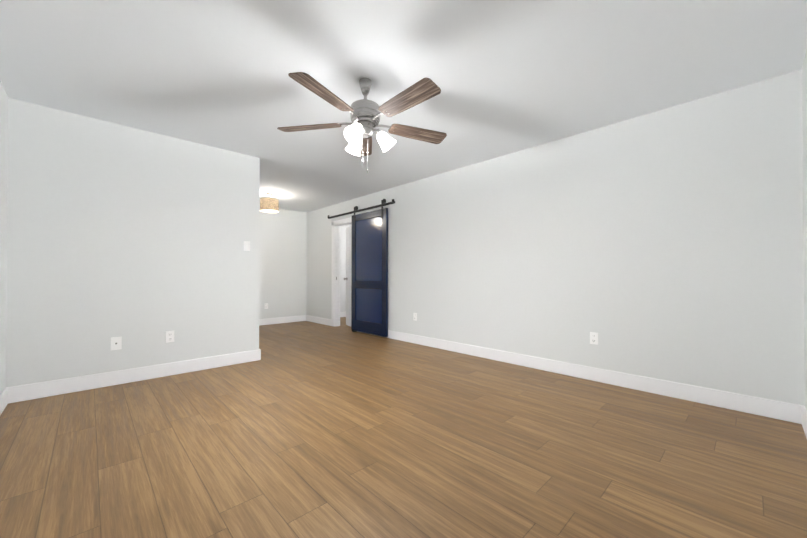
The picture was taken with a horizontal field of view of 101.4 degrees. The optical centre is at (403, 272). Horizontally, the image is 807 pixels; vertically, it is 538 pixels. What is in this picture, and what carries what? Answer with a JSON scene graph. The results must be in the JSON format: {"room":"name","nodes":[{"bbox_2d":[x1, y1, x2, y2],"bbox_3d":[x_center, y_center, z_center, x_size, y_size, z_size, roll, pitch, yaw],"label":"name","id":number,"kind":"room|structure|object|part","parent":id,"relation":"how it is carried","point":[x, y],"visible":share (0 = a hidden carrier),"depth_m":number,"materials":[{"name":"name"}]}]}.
{"room":"empty living room","nodes":[
{"label":"empty living room","id":0,"kind":"room"},
{"bbox_2d":[0,81,7,394],"bbox_3d":[-2.678,-0.185,2.035,0.120,2.440,7.390,0,-1,-44],"label":"wall","id":1,"kind":"structure","parent":0,"point":[3,172],"depth_m":2.53,"materials":[{"name":"grey paint"}]},
{"bbox_2d":[0,388,7,414],"bbox_3d":[-1.655,0.962,1.051,0.016,0.130,4.325,0,-1,-44],"label":"baseboard","id":2,"kind":"structure","parent":1,"relation":"attached to","point":[3,399],"depth_m":2.49,"materials":[{"name":"white paint"}]},
{"bbox_2d":[6,98,260,403],"bbox_3d":[-2.482,-0.175,3.352,1.981,2.440,0.136,0,-1,-44],"label":"wall","id":3,"kind":"structure","parent":0,"point":[135,238],"depth_m":3.11,"materials":[{"name":"grey paint"}]},
{"bbox_2d":[111,336,121,349],"bbox_3d":[-2.680,0.658,3.079,0.078,0.120,0.010,0,-1,-44],"label":"outlet","id":4,"kind":"object","parent":3,"relation":"attached to","point":[116,343],"visible":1,"depth_m":3.08,"materials":[{"name":"white plastic"}]},
{"bbox_2d":[166,331,173,342],"bbox_3d":[-2.381,0.650,3.365,0.072,0.115,0.008,0,-1,-44],"label":"outlet","id":5,"kind":"object","parent":3,"relation":"attached to","point":[169,336],"visible":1,"depth_m":3.36,"materials":[{"name":"white plastic"}]},
{"bbox_2d":[244,241,249,250],"bbox_3d":[-1.841,-0.316,3.884,0.072,0.115,0.012,0,-1,-44],"label":"light switch","id":6,"kind":"object","parent":3,"relation":"attached to","point":[246,245],"visible":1,"depth_m":3.88,"materials":[{"name":"white plastic"}]},
{"bbox_2d":[259,209,351,318],"bbox_3d":[-2.955,-0.148,6.793,6.045,2.440,0.120,0,-1,-44],"label":"wall","id":7,"kind":"structure","parent":0,"point":[282,257],"depth_m":7.10,"materials":[{"name":"grey paint"}]},
{"bbox_2d":[259,315,305,325],"bbox_3d":[-3.639,1.001,6.038,3.993,0.130,0.016,0,-1,-44],"label":"baseboard","id":8,"kind":"structure","parent":7,"relation":"attached to","point":[278,320],"depth_m":7.03,"materials":[{"name":"white paint"}]},
{"bbox_2d":[340,311,345,316],"bbox_3d":[-1.414,1.017,8.160,1.884,0.130,0.016,0,-1,-44],"label":"baseboard","id":9,"kind":"structure","parent":7,"relation":"attached to","point":[342,314],"depth_m":8.09,"materials":[{"name":"white paint"}]},
{"bbox_2d":[0,317,806,537],"bbox_3d":[-0.447,1.076,4.153,6.285,0.050,7.390,0,-1,-44],"label":"floor","id":10,"kind":"structure","parent":0,"point":[303,429],"depth_m":1.87,"materials":[{"name":"wood"}]},
{"bbox_2d":[0,0,806,212],"bbox_3d":[-1.222,-1.435,3.434,4.145,0.080,7.390,0,-1,-44],"label":"ceiling","id":11,"kind":"structure","parent":0,"point":[506,77],"depth_m":2.24,"materials":[{"name":"white paint"}]},
{"bbox_2d":[277,72,446,172],"bbox_3d":[-0.245,-1.065,2.377,1.308,0.674,1.248,0,-1,-44],"label":"ceiling fan","id":12,"kind":"object","parent":11,"relation":"hanging from","point":[365,113],"depth_m":2.32,"materials":[{"name":"brown wood"}]},
{"bbox_3d":[-0.306,-0.967,2.430,0.413,0.147,0.387,0,-1,-44],"label":"ceiling fan shade","id":13,"kind":"part","parent":12,"relation":"part of","materials":[{"name":"white glass"}]},
{"bbox_3d":[-2.303,-1.289,5.709,0.262,0.174,0.227,0,-1,-44],"label":"pendant light","id":14,"kind":"object","parent":11,"relation":"hanging from","visible":0},
{"bbox_2d":[260,197,278,212],"bbox_3d":[-2.328,-1.177,5.734,0.306,0.210,0.306,0,-1,-44],"label":"shade","id":15,"kind":"object","parent":14,"relation":"hanging from","point":[269,204],"visible":1,"depth_m":5.61,"materials":[{"name":"beige fabric"}]},
{"bbox_2d":[306,69,804,405],"bbox_3d":[0.322,-0.163,4.895,0.120,2.440,7.150,0,-1,-44],"label":"wall","id":16,"kind":"structure","parent":0,"point":[666,244],"depth_m":2.99,"materials":[{"name":"grey paint"}]},
{"bbox_2d":[306,315,331,325],"bbox_3d":[-1.818,1.008,7.033,0.016,0.130,1.090,0,-1,-44],"label":"baseboard","id":17,"kind":"structure","parent":16,"relation":"attached to","point":[319,320],"depth_m":6.98,"materials":[{"name":"white paint"}]},
{"bbox_2d":[331,217,359,331],"bbox_3d":[-1.065,0.016,6.349,0.156,2.105,0.950,0,-1,-44],"label":"door frame","id":18,"kind":"structure","parent":16,"relation":"attached to","point":[337,224],"depth_m":6.61,"materials":[{"name":"white paint"}]},
{"bbox_2d":[344,226,351,325],"bbox_3d":[-0.946,0.063,6.448,0.261,1.988,0.750,0,-1,-44],"label":"door","id":19,"kind":"structure","parent":16,"relation":"in","point":[348,278],"depth_m":6.63,"materials":[{"name":"paint"}]},
{"bbox_2d":[328,199,394,336],"bbox_3d":[-0.839,-0.077,5.964,0.083,2.282,2.030,0,-1,-44],"label":"door","id":20,"kind":"structure","parent":16,"relation":"in","point":[369,300],"depth_m":5.66,"materials":[{"name":"blue paint"}]},
{"bbox_2d":[413,313,416,320],"bbox_3d":[0.175,0.657,4.950,0.008,0.115,0.072,0,-1,-44],"label":"electrical outlet","id":21,"kind":"object","parent":16,"relation":"attached to","point":[415,316],"visible":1,"depth_m":4.94,"materials":[{"name":"white plastic"}]},
{"bbox_2d":[362,330,803,423],"bbox_3d":[0.977,0.986,4.101,0.016,0.130,5.110,0,-1,-44],"label":"baseboard","id":22,"kind":"structure","parent":16,"relation":"attached to","point":[780,410],"depth_m":2.95,"materials":[{"name":"white paint"}]},
{"bbox_2d":[590,332,597,344],"bbox_3d":[1.845,0.634,3.198,0.008,0.115,0.072,0,-1,-44],"label":"electrical outlet","id":23,"kind":"object","parent":16,"relation":"attached to","point":[593,337],"visible":1,"depth_m":3.20,"materials":[{"name":"white plastic"}]},
{"bbox_2d":[802,50,806,409],"bbox_3d":[1.373,-0.194,0.876,4.145,2.440,0.120,0,-1,-44],"label":"wall","id":24,"kind":"structure","parent":0,"point":[804,116],"depth_m":2.19,"materials":[{"name":"grey paint"}]},
{"bbox_2d":[801,406,806,437],"bbox_3d":[1.283,0.961,0.875,3.993,0.130,0.016,0,-1,-44],"label":"baseboard","id":25,"kind":"structure","parent":24,"relation":"attached to","point":[804,416],"depth_m":2.15,"materials":[{"name":"white paint"}]}
]}

